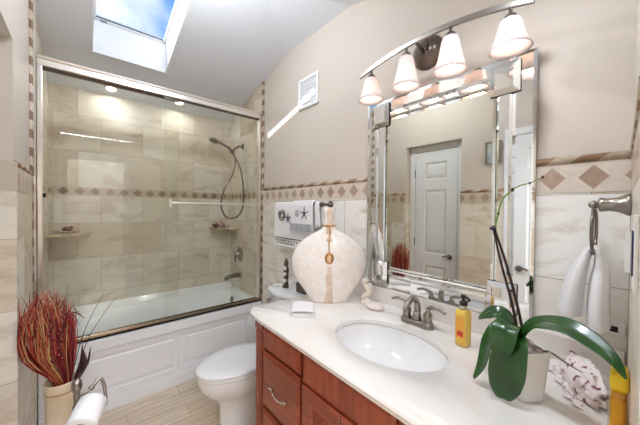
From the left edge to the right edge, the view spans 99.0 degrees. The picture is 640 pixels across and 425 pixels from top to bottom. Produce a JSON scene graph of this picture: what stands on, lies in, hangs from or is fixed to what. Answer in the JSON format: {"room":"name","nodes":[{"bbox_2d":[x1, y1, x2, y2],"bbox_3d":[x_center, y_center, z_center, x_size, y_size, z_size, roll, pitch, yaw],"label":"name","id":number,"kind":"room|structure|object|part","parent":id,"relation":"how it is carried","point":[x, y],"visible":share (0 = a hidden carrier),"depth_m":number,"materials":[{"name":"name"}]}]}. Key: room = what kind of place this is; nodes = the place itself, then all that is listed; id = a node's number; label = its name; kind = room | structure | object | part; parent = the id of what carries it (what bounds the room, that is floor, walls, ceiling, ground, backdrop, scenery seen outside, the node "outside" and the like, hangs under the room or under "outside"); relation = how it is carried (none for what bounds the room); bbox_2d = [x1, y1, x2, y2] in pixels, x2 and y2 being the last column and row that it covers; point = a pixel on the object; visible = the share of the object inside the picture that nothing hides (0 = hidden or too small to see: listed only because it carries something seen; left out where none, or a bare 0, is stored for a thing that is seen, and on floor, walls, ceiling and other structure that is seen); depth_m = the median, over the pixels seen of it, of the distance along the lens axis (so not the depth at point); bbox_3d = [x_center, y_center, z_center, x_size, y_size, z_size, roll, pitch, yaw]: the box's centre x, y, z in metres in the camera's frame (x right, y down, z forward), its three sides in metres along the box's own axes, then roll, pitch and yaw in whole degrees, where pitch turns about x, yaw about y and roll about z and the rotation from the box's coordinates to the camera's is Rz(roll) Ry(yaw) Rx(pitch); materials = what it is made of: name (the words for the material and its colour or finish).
{"room":"bathroom","nodes":[
{"label":"bathroom","id":0,"kind":"room"},
{"bbox_2d":[0,0,48,424],"bbox_3d":[-1.227,-0.029,0.968,0.181,2.830,3.330,0,1,-41],"label":"wall","id":1,"kind":"structure","parent":0,"point":[20,38],"depth_m":1.22,"materials":[{"name":"beige paint"}]},
{"bbox_3d":[-1.446,-0.211,1.343,0.022,0.030,0.470,0,1,-41],"label":"rope moulding","id":2,"kind":"part","parent":1,"relation":"part of","materials":[{"name":"beige tile"}]},
{"bbox_3d":[-1.605,-0.222,1.523,0.016,2.113,0.036,0,1,-41],"label":"upright rope moulding","id":3,"kind":"part","parent":1,"relation":"part of","materials":[{"name":"beige tile"}]},
{"bbox_2d":[48,82,230,309],"bbox_3d":[-1.651,0.153,2.740,1.535,2.410,0.101,0,1,-41],"label":"wall","id":4,"kind":"structure","parent":0,"point":[116,164],"depth_m":2.56,"materials":[{"name":"beige tile"}]},
{"bbox_2d":[45,232,90,237],"bbox_3d":[-2.011,0.178,2.199,0.262,0.022,0.250,0,1,-41],"label":"corner shelf","id":5,"kind":"object","parent":4,"relation":"attached to","point":[49,235],"visible":0.98,"depth_m":2.14,"materials":[{"name":"stone"}]},
{"bbox_2d":[53,230,80,232],"bbox_3d":[-2.039,0.157,2.207,0.172,0.020,0.112,0,1,-41],"label":"soap dish","id":6,"kind":"object","parent":5,"relation":"on","point":[60,231],"visible":0.93,"depth_m":2.18,"materials":[{"name":"beige ceramic"}]},
{"bbox_2d":[62,226,72,230],"bbox_3d":[-2.038,0.132,2.208,0.069,0.044,0.047,0,1,-41],"label":"trinket","id":7,"kind":"object","parent":6,"relation":"in","point":[70,228],"visible":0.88,"depth_m":2.19,"materials":[{"name":"red"}]},
{"bbox_2d":[209,226,238,229],"bbox_3d":[-1.062,0.175,3.025,0.252,0.022,0.240,0,1,-41],"label":"corner shelf","id":8,"kind":"object","parent":4,"relation":"attached to","point":[229,227],"visible":0.99,"depth_m":2.98,"materials":[{"name":"stone"}]},
{"bbox_2d":[218,221,225,226],"bbox_3d":[-1.082,0.128,3.012,0.082,0.076,0.074,0,1,-24],"label":"seashell","id":9,"kind":"object","parent":8,"relation":"on","point":[221,223],"visible":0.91,"depth_m":2.99,"materials":[{"name":"pink"}]},
{"bbox_2d":[98,378,219,424],"bbox_3d":[-0.124,1.421,0.981,1.750,0.050,4.800,0,1,-41],"label":"floor","id":10,"kind":"structure","parent":0,"point":[184,403],"depth_m":1.90,"materials":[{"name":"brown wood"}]},
{"bbox_2d":[43,371,75,424],"bbox_3d":[-1.192,1.075,1.266,0.128,0.615,0.128,0,1,-41],"label":"floor vase","id":11,"kind":"object","parent":10,"relation":"on","point":[58,400],"visible":0.59,"depth_m":1.21,"materials":[{"name":"beige ceramic"}]},
{"bbox_2d":[17,286,114,386],"bbox_3d":[-1.167,0.612,1.255,0.325,0.552,0.210,0,1,-20],"label":"dried arrangement","id":12,"kind":"object","parent":11,"relation":"in","point":[53,341],"visible":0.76,"depth_m":1.20,"materials":[{"name":"red plant"}]},
{"bbox_2d":[70,376,107,424],"bbox_3d":[-0.955,1.019,1.074,0.168,0.735,0.170,1,1,0],"label":"toilet paper stand","id":13,"kind":"object","parent":10,"relation":"on","point":[76,385],"visible":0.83,"depth_m":1.07,"materials":[{"name":"silver metal"}]},
{"bbox_2d":[65,393,106,424],"bbox_3d":[-0.894,0.773,1.049,0.098,0.124,0.125,0,1,-17],"label":"toilet paper roll","id":14,"kind":"object","parent":13,"relation":"hanging from","point":[89,408],"visible":1,"depth_m":1.03,"materials":[{"name":"white paper"}]},
{"bbox_3d":[-0.923,0.737,1.108,0.098,0.105,0.055,0,1,-41],"label":"arm","id":15,"kind":"part","parent":13,"relation":"part of","materials":[{"name":"silver metal"}]},
{"bbox_2d":[38,281,261,424],"bbox_3d":[-1.380,1.085,2.429,1.513,0.560,0.753,0,1,-41],"label":"bathtub","id":16,"kind":"object","parent":10,"relation":"on","point":[134,365],"visible":0.56,"depth_m":2.22,"materials":[{"name":"white ceramic"}]},
{"bbox_3d":[-1.389,1.106,1.958,0.625,0.220,0.007,0,1,-41],"label":"raised panel","id":17,"kind":"part","parent":16,"relation":"part of","materials":[{"name":"white ceramic"}]},
{"bbox_2d":[36,54,261,342],"bbox_3d":[-1.141,-0.051,2.149,1.511,1.807,0.102,0,1,-41],"label":"sliding shower door","id":18,"kind":"structure","parent":16,"relation":"on","point":[43,63],"depth_m":1.96,"materials":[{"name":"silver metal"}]},
{"bbox_3d":[-1.421,-0.892,1.935,0.775,0.025,0.012,0,1,-41],"label":"panel rail","id":19,"kind":"part","parent":18,"relation":"part of","materials":[{"name":"silver metal"}]},
{"bbox_3d":[-1.144,-0.924,2.150,1.511,0.062,0.067,0,1,-41],"label":"header rail","id":20,"kind":"part","parent":18,"relation":"part of","materials":[{"name":"silver metal"}]},
{"bbox_3d":[-0.889,-0.893,2.363,0.810,0.025,0.012,0,1,-41],"label":"panel rail","id":21,"kind":"part","parent":18,"relation":"part of","materials":[{"name":"silver metal"}]},
{"bbox_2d":[62,285,252,335],"bbox_3d":[-1.390,1.033,2.441,1.513,0.372,0.720,0,1,-41],"label":"basin","id":22,"kind":"object","parent":16,"relation":"in","point":[120,314],"depth_m":2.53,"materials":[{"name":"white ceramic"}]},
{"bbox_3d":[-0.895,1.105,2.385,0.490,0.220,0.007,0,1,-41],"label":"raised panel","id":23,"kind":"part","parent":16,"relation":"part of","materials":[{"name":"white ceramic"}]},
{"bbox_2d":[195,281,305,424],"bbox_3d":[-0.430,0.976,1.870,0.790,0.809,0.396,0,1,-41],"label":"toilet","id":24,"kind":"object","parent":10,"relation":"on","point":[227,376],"visible":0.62,"depth_m":1.70,"materials":[{"name":"white ceramic"}]},
{"bbox_3d":[-0.548,0.953,1.768,0.480,0.027,0.370,0,1,-41],"label":"lid","id":25,"kind":"part","parent":24,"relation":"part of","materials":[{"name":"white ceramic"}]},
{"bbox_3d":[-0.550,0.978,1.766,0.466,0.021,0.366,0,1,-41],"label":"seat","id":26,"kind":"part","parent":24,"relation":"part of","materials":[{"name":"white ceramic"}]},
{"bbox_3d":[-0.489,1.185,1.824,0.620,0.392,0.358,0,1,-41],"label":"bowl","id":27,"kind":"part","parent":24,"relation":"part of","materials":[{"name":"white ceramic"}]},
{"bbox_3d":[-0.223,0.803,2.046,0.235,0.385,0.376,0,1,-41],"label":"tank","id":28,"kind":"part","parent":24,"relation":"part of","materials":[{"name":"white ceramic"}]},
{"bbox_2d":[282,258,288,287],"bbox_3d":[-0.259,0.457,2.079,0.065,0.225,0.060,0,1,-41],"label":"figurine","id":29,"kind":"object","parent":24,"relation":"on","point":[285,268],"visible":0.98,"depth_m":2.06,"materials":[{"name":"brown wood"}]},
{"bbox_3d":[-0.224,0.590,2.040,0.254,0.038,0.396,0,1,-41],"label":"tank lid","id":30,"kind":"part","parent":24,"relation":"part of","materials":[{"name":"white ceramic"}]},
{"bbox_2d":[296,282,306,294],"bbox_3d":[-0.100,0.539,1.975,0.116,0.066,0.106,0,1,-41],"label":"box","id":31,"kind":"object","parent":24,"relation":"on","point":[299,288],"visible":0.28,"depth_m":1.94,"materials":[{"name":"brown wood"}]},
{"bbox_2d":[255,320,404,424],"bbox_3d":[0.298,0.974,1.121,0.677,0.848,1.235,0,1,-41],"label":"vanity cabinet","id":32,"kind":"object","parent":10,"relation":"on","point":[292,388],"visible":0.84,"depth_m":1.10,"materials":[{"name":"brown wood"}]},
{"bbox_3d":[-0.180,1.108,1.217,0.019,0.328,0.296,0,1,-41],"label":"drawer","id":33,"kind":"part","parent":32,"relation":"part of","materials":[{"name":"brown wood"}]},
{"bbox_3d":[-0.185,0.798,1.185,0.030,0.023,0.136,0,1,-41],"label":"pull handle","id":34,"kind":"part","parent":32,"relation":"part of","materials":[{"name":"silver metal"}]},
{"bbox_3d":[-0.177,0.797,1.213,0.019,0.266,0.296,0,1,-41],"label":"drawer","id":35,"kind":"part","parent":32,"relation":"part of","materials":[{"name":"brown wood"}]},
{"bbox_3d":[-0.175,0.599,1.210,0.019,0.102,0.296,0,1,-41],"label":"drawer","id":36,"kind":"part","parent":32,"relation":"part of","materials":[{"name":"brown wood"}]},
{"bbox_3d":[-0.001,0.977,1.009,0.020,0.598,0.211,0,1,-41],"label":"door","id":37,"kind":"part","parent":32,"relation":"part of","materials":[{"name":"brown wood"}]},
{"bbox_3d":[0.086,0.929,0.935,0.012,0.758,1.232,0,1,-41],"label":"frame","id":38,"kind":"part","parent":32,"relation":"part of","materials":[{"name":"brown wood"}]},
{"bbox_3d":[0.140,0.981,0.846,0.020,0.598,0.210,0,1,-41],"label":"door","id":39,"kind":"part","parent":32,"relation":"part of","materials":[{"name":"brown wood"}]},
{"bbox_3d":[0.073,0.615,0.923,0.019,0.122,0.425,0,1,-41],"label":"false drawer","id":40,"kind":"part","parent":32,"relation":"part of","materials":[{"name":"brown wood"}]},
{"bbox_2d":[250,281,624,424],"bbox_3d":[0.273,0.552,1.155,0.677,0.246,1.344,0,1,-41],"label":"countertop","id":41,"kind":"structure","parent":32,"relation":"on","point":[418,376],"depth_m":0.97,"materials":[{"name":"beige stone"}]},
{"bbox_2d":[290,301,314,317],"bbox_3d":[-0.088,0.491,1.395,0.125,0.036,0.145,0,1,-3],"label":"washcloth","id":42,"kind":"object","parent":41,"relation":"on","point":[299,309],"visible":1,"depth_m":1.34,"materials":[{"name":"white fabric"}]},
{"bbox_2d":[291,207,366,302],"bbox_3d":[0.052,0.239,1.577,0.437,0.538,0.152,1,1,1],"label":"bottle vase","id":43,"kind":"object","parent":41,"relation":"on","point":[328,263],"visible":1,"depth_m":1.53,"materials":[{"name":"ceramic"}]},
{"bbox_3d":[0.053,0.154,1.530,0.011,0.152,0.046,1,1,5],"label":"cord","id":44,"kind":"part","parent":43,"relation":"part of","materials":[{"name":"beige fabric"}]},
{"bbox_2d":[360,277,373,303],"bbox_3d":[0.267,0.438,1.542,0.067,0.147,0.079,0,1,-41],"label":"seahorse figurine","id":45,"kind":"object","parent":41,"relation":"on","point":[369,288],"visible":0.95,"depth_m":1.52,"materials":[{"name":"beige ceramic"}]},
{"bbox_2d":[364,300,382,310],"bbox_3d":[0.285,0.493,1.453,0.074,0.040,0.114,0,1,-41],"label":"soap","id":46,"kind":"object","parent":41,"relation":"on","point":[373,305],"visible":1,"depth_m":1.43,"materials":[{"name":"white"}]},
{"bbox_2d":[336,323,447,371],"bbox_3d":[0.270,0.608,1.112,0.379,0.136,0.515,0,1,-41],"label":"sink","id":47,"kind":"object","parent":41,"relation":"in","point":[386,344],"depth_m":1.24,"materials":[{"name":"white ceramic"}]},
{"bbox_2d":[391,295,446,330],"bbox_3d":[0.418,0.446,1.237,0.134,0.142,0.272,0,1,-41],"label":"bathroom faucet","id":48,"kind":"object","parent":41,"relation":"on","point":[426,323],"visible":1,"depth_m":1.23,"materials":[{"name":"silver metal"}]},
{"bbox_3d":[0.395,0.453,1.326,0.046,0.089,0.107,0,1,-41],"label":"handle","id":49,"kind":"part","parent":48,"relation":"part of","materials":[{"name":"silver metal"}]},
{"bbox_3d":[0.417,0.439,1.235,0.130,0.127,0.044,0,1,-41],"label":"spout","id":50,"kind":"part","parent":48,"relation":"part of","materials":[{"name":"silver metal"}]},
{"bbox_3d":[0.448,0.506,1.264,0.052,0.022,0.160,0,1,-41],"label":"plate","id":51,"kind":"part","parent":48,"relation":"part of","materials":[{"name":"silver metal"}]},
{"bbox_3d":[0.503,0.456,1.201,0.046,0.089,0.107,0,1,-41],"label":"handle","id":52,"kind":"part","parent":48,"relation":"part of","materials":[{"name":"silver metal"}]},
{"bbox_2d":[455,294,471,346],"bbox_3d":[0.566,0.420,1.067,0.050,0.197,0.062,0,1,-31],"label":"soap dispenser","id":53,"kind":"object","parent":41,"relation":"on","point":[463,315],"visible":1,"depth_m":1.06,"materials":[{"name":"yellow plastic"}]},
{"bbox_2d":[473,176,626,402],"bbox_3d":[0.602,0.209,0.751,0.170,0.632,0.328,0,1,-41],"label":"potted orchid","id":54,"kind":"object","parent":41,"relation":"on","point":[518,365],"visible":1,"depth_m":0.75,"materials":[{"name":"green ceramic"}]},
{"bbox_3d":[0.574,0.219,0.846,0.009,0.352,0.102,0,1,-19],"label":"flower stem","id":55,"kind":"part","parent":54,"relation":"part of","materials":[{"name":"black plant"}]},
{"bbox_3d":[0.590,0.454,0.790,0.098,0.141,0.098,0,1,-4],"label":"pot","id":56,"kind":"part","parent":54,"relation":"part of","materials":[{"name":"white ceramic"}]},
{"bbox_2d":[548,350,611,409],"bbox_3d":[0.779,0.484,0.826,0.118,0.081,0.253,1,1,25],"label":"shell","id":57,"kind":"object","parent":41,"relation":"on","point":[589,387],"visible":0.98,"depth_m":0.78,"materials":[{"name":"white"}]},
{"bbox_2d":[607,365,629,424],"bbox_3d":[0.694,0.442,0.635,0.070,0.172,0.032,0,1,-41],"label":"decorative bottle","id":58,"kind":"object","parent":41,"relation":"on","point":[617,382],"visible":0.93,"depth_m":0.62,"materials":[{"name":"yellow glass"}]},
{"bbox_3d":[0.694,0.466,0.636,0.070,0.124,0.032,0,1,-41],"label":"glass","id":59,"kind":"part","parent":58,"relation":"part of","materials":[{"name":"glass"}]},
{"bbox_2d":[34,0,363,121],"bbox_3d":[-0.666,-1.233,1.480,1.692,0.486,3.226,0,1,-41],"label":"ceiling","id":60,"kind":"structure","parent":0,"point":[225,50],"depth_m":2.09,"materials":[{"name":"white paint"}]},
{"bbox_2d":[104,85,117,92],"bbox_3d":[-1.814,-1.074,2.375,0.104,0.033,0.100,0,1,-41],"label":"recessed light","id":61,"kind":"object","parent":60,"relation":"in","point":[107,88],"visible":0.86,"depth_m":2.38,"materials":[{"name":"white paint"}]},
{"bbox_2d":[90,0,192,73],"bbox_3d":[-1.199,-1.415,1.822,0.495,0.498,0.870,0,1,-41],"label":"window","id":62,"kind":"structure","parent":60,"relation":"attached to","point":[110,38],"depth_m":2.10,"materials":[{"name":"white paint"}]},
{"bbox_3d":[-1.198,-1.532,1.820,0.495,0.264,0.870,0,1,-41],"label":"frame","id":63,"kind":"part","parent":62,"relation":"part of","materials":[{"name":"white plastic"}]},
{"bbox_2d":[173,101,184,105],"bbox_3d":[-1.387,-1.085,2.697,0.104,0.033,0.100,0,1,-41],"label":"recessed light","id":64,"kind":"object","parent":60,"relation":"in","point":[176,103],"visible":0.54,"depth_m":2.71,"materials":[{"name":"white paint"}]},
{"bbox_2d":[230,0,636,424],"bbox_3d":[-0.016,0.019,2.082,0.121,2.725,3.230,0,1,-41],"label":"wall","id":65,"kind":"structure","parent":0,"point":[319,151],"depth_m":1.22,"materials":[{"name":"beige paint"}]},
{"bbox_2d":[209,137,243,218],"bbox_3d":[-0.957,-0.343,2.825,0.353,0.822,0.123,0,1,-34],"label":"handheld shower","id":66,"kind":"object","parent":65,"relation":"attached to","point":[212,140],"visible":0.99,"depth_m":2.83,"materials":[{"name":"silver metal"}]},
{"bbox_2d":[224,272,240,280],"bbox_3d":[-0.948,0.692,2.950,0.179,0.071,0.060,0,1,-41],"label":"tub spout","id":67,"kind":"object","parent":65,"relation":"attached to","point":[233,275],"visible":1,"depth_m":2.94,"materials":[{"name":"silver metal"}]},
{"bbox_2d":[234,247,242,261],"bbox_3d":[-0.907,0.456,2.980,0.078,0.156,0.156,0,1,-41],"label":"shower valve","id":68,"kind":"object","parent":65,"relation":"attached to","point":[239,254],"visible":1,"depth_m":2.97,"materials":[{"name":"silver metal"}]},
{"bbox_3d":[-0.558,0.051,2.636,0.016,2.595,0.036,0,1,-41],"label":"upright rope moulding","id":69,"kind":"part","parent":65,"relation":"part of","materials":[{"name":"beige tile"}]},
{"bbox_2d":[298,70,318,110],"bbox_3d":[-0.090,-0.923,2.090,0.018,0.232,0.239,0,1,-41],"label":"air vent","id":70,"kind":"object","parent":65,"relation":"in","point":[308,87],"visible":1,"depth_m":2.08,"materials":[{"name":"white paint"}]},
{"bbox_3d":[-0.086,-0.923,2.093,0.008,0.188,0.195,0,1,-41],"label":"panel","id":71,"kind":"part","parent":70,"relation":"part of","materials":[{"name":"white"}]},
{"bbox_2d":[313,201,332,206],"bbox_3d":[-0.146,-0.060,2.085,0.094,0.051,0.620,0,1,-41],"label":"towel bar","id":72,"kind":"object","parent":65,"relation":"attached to","point":[330,203],"visible":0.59,"depth_m":1.88,"materials":[{"name":"silver metal"}]},
{"bbox_2d":[274,202,314,248],"bbox_3d":[-0.211,0.097,2.108,0.055,0.354,0.479,0,1,-41],"label":"hand towel","id":73,"kind":"object","parent":72,"relation":"hanging from","point":[283,237],"visible":0.52,"depth_m":2.15,"materials":[{"name":"white fabric"}]},
{"bbox_2d":[290,200,316,234],"bbox_3d":[-0.116,0.034,1.996,0.078,0.245,0.258,0,1,-41],"label":"hand towel","id":74,"kind":"object","parent":72,"relation":"hanging from","point":[301,210],"visible":0.94,"depth_m":1.96,"materials":[{"name":"white fabric"}]},
{"bbox_2d":[315,201,323,226],"bbox_3d":[-0.006,0.012,1.873,0.052,0.174,0.064,0,1,-41],"label":"washcloth","id":75,"kind":"object","parent":72,"relation":"hanging from","point":[319,214],"visible":0.91,"depth_m":1.86,"materials":[{"name":"white fabric"}]},
{"bbox_3d":[0.039,-0.055,1.870,0.094,0.051,0.052,0,1,-41],"label":"post","id":76,"kind":"part","parent":72,"relation":"part of","materials":[{"name":"silver metal"}]},
{"bbox_3d":[0.217,-0.202,1.737,0.022,0.030,2.330,0,1,-41],"label":"rope moulding","id":77,"kind":"part","parent":65,"relation":"part of","materials":[{"name":"beige tile"}]},
{"bbox_2d":[358,0,534,105],"bbox_3d":[0.506,-0.731,1.242,0.227,0.296,0.770,0,1,-41],"label":"vanity light bar","id":78,"kind":"object","parent":65,"relation":"attached to","point":[512,40],"visible":1,"depth_m":1.15,"materials":[{"name":"white glass"}]},
{"bbox_3d":[0.270,-0.647,1.444,0.134,0.119,0.134,0,1,-41],"label":"lamp shade","id":79,"kind":"part","parent":78,"relation":"part of","materials":[{"name":"white glass"}]},
{"bbox_3d":[0.405,-0.635,1.288,0.054,0.073,0.053,0,1,-41],"label":"bulb","id":80,"kind":"part","parent":78,"relation":"part of","materials":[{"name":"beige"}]},
{"bbox_3d":[0.405,-0.658,1.288,0.134,0.147,0.134,0,1,-41],"label":"lamp shade","id":81,"kind":"part","parent":78,"relation":"part of","materials":[{"name":"white glass"}]},
{"bbox_3d":[0.406,-0.748,1.287,0.042,0.056,0.042,0,1,-41],"label":"socket stem","id":82,"kind":"part","parent":78,"relation":"part of","materials":[{"name":"silver metal"}]},
{"bbox_3d":[0.539,-0.632,1.133,0.054,0.073,0.053,0,1,-41],"label":"bulb","id":83,"kind":"part","parent":78,"relation":"part of","materials":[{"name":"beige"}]},
{"bbox_3d":[0.539,-0.653,1.133,0.134,0.143,0.134,0,1,-41],"label":"lamp shade","id":84,"kind":"part","parent":78,"relation":"part of","materials":[{"name":"white glass"}]},
{"bbox_3d":[0.540,-0.741,1.132,0.042,0.056,0.042,0,1,-41],"label":"socket stem","id":85,"kind":"part","parent":78,"relation":"part of","materials":[{"name":"silver metal"}]},
{"bbox_3d":[0.677,-0.701,0.973,0.042,0.056,0.042,0,1,-41],"label":"socket stem","id":86,"kind":"part","parent":78,"relation":"part of","materials":[{"name":"silver metal"}]},
{"bbox_3d":[0.677,-0.629,0.974,0.054,0.073,0.053,0,1,-41],"label":"bulb","id":87,"kind":"part","parent":78,"relation":"part of","materials":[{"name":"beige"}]},
{"bbox_3d":[0.677,-0.631,0.974,0.134,0.107,0.134,0,1,-41],"label":"lamp shade","id":88,"kind":"part","parent":78,"relation":"part of","materials":[{"name":"white glass"}]},
{"bbox_2d":[366,47,537,323],"bbox_3d":[0.547,-0.100,1.333,0.048,1.050,0.805,0,1,-41],"label":"wall mirror","id":89,"kind":"object","parent":65,"relation":"attached to","point":[443,156],"visible":0.88,"depth_m":1.24,"materials":[{"name":"silver mirror"}]},
{"bbox_3d":[0.547,-0.100,1.333,0.004,0.834,0.539,0,1,-41],"label":"glass","id":90,"kind":"part","parent":89,"relation":"part of","materials":[{"name":"white mirror"}]},
{"bbox_2d":[352,281,624,375],"bbox_3d":[0.528,0.472,1.360,0.020,0.088,1.319,0,1,-41],"label":"backsplash","id":91,"kind":"structure","parent":65,"relation":"attached to","point":[558,344],"depth_m":1.16,"materials":[{"name":"beige stone"}]},
{"bbox_2d":[608,321,625,337],"bbox_3d":[0.948,0.374,0.880,0.015,0.042,0.048,0,1,-41],"label":"wall outlet","id":92,"kind":"object","parent":65,"relation":"attached to","point":[617,329],"visible":0.56,"depth_m":0.87,"materials":[{"name":"white plastic"}]},
{"bbox_2d":[610,326,617,332],"bbox_3d":[0.942,0.374,0.877,0.002,0.018,0.018,0,1,-41],"label":"socket","id":93,"kind":"object","parent":92,"relation":"attached to","point":[614,329],"depth_m":0.88,"materials":[{"name":"black plastic"}]},
{"bbox_2d":[626,0,639,424],"bbox_3d":[0.454,0.233,0.305,1.540,2.354,0.137,0,1,-43],"label":"wall","id":94,"kind":"structure","parent":0,"point":[633,356],"depth_m":0.53,"materials":[{"name":"beige paint"}]},
{"bbox_2d":[588,193,631,254],"bbox_3d":[0.872,0.038,0.827,0.153,0.189,0.090,0,1,-41],"label":"towel ring","id":95,"kind":"object","parent":94,"relation":"attached to","point":[622,204],"visible":0.98,"depth_m":0.81,"materials":[{"name":"silver metal"}]},
{"bbox_2d":[558,245,610,334],"bbox_3d":[0.837,0.229,0.867,0.124,0.257,0.120,0,1,-41],"label":"hand towel","id":96,"kind":"object","parent":95,"relation":"hanging from","point":[571,298],"visible":0.9,"depth_m":0.83,"materials":[{"name":"white fabric"}]},
{"bbox_3d":[0.856,-0.024,0.845,0.026,0.026,0.040,0,1,-41],"label":"knob","id":97,"kind":"part","parent":95,"relation":"part of","materials":[{"name":"silver metal"}]},
{"bbox_3d":[0.878,-0.023,0.820,0.066,0.066,0.073,0,1,-41],"label":"post","id":98,"kind":"part","parent":95,"relation":"part of","materials":[{"name":"silver metal"}]},
{"bbox_2d":[624,233,630,272],"bbox_3d":[0.923,0.119,0.821,0.070,0.113,0.014,0,1,-41],"label":"switch plate","id":99,"kind":"object","parent":94,"relation":"attached to","point":[627,243],"visible":0.98,"depth_m":0.80,"materials":[{"name":"white plastic"}]},
{"bbox_3d":[0.718,-0.182,0.621,0.700,0.026,0.010,0,1,-42],"label":"rope moulding","id":100,"kind":"part","parent":94,"relation":"part of","materials":[{"name":"beige tile"}]},
{"bbox_2d":[631,215,639,294],"bbox_3d":[0.498,0.064,0.433,0.075,0.120,0.007,0,1,-42],"label":"switch plate","id":101,"kind":"object","parent":94,"relation":"attached to","point":[636,218],"visible":1,"depth_m":0.41,"materials":[{"name":"white plastic"}]},
{"bbox_2d":[639,386,639,424],"bbox_3d":[0.124,0.350,0.091,0.735,2.120,0.024,0,1,-41],"label":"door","id":102,"kind":"structure","parent":94,"relation":"in","point":[639,386],"depth_m":0.32,"materials":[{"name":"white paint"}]}
]}

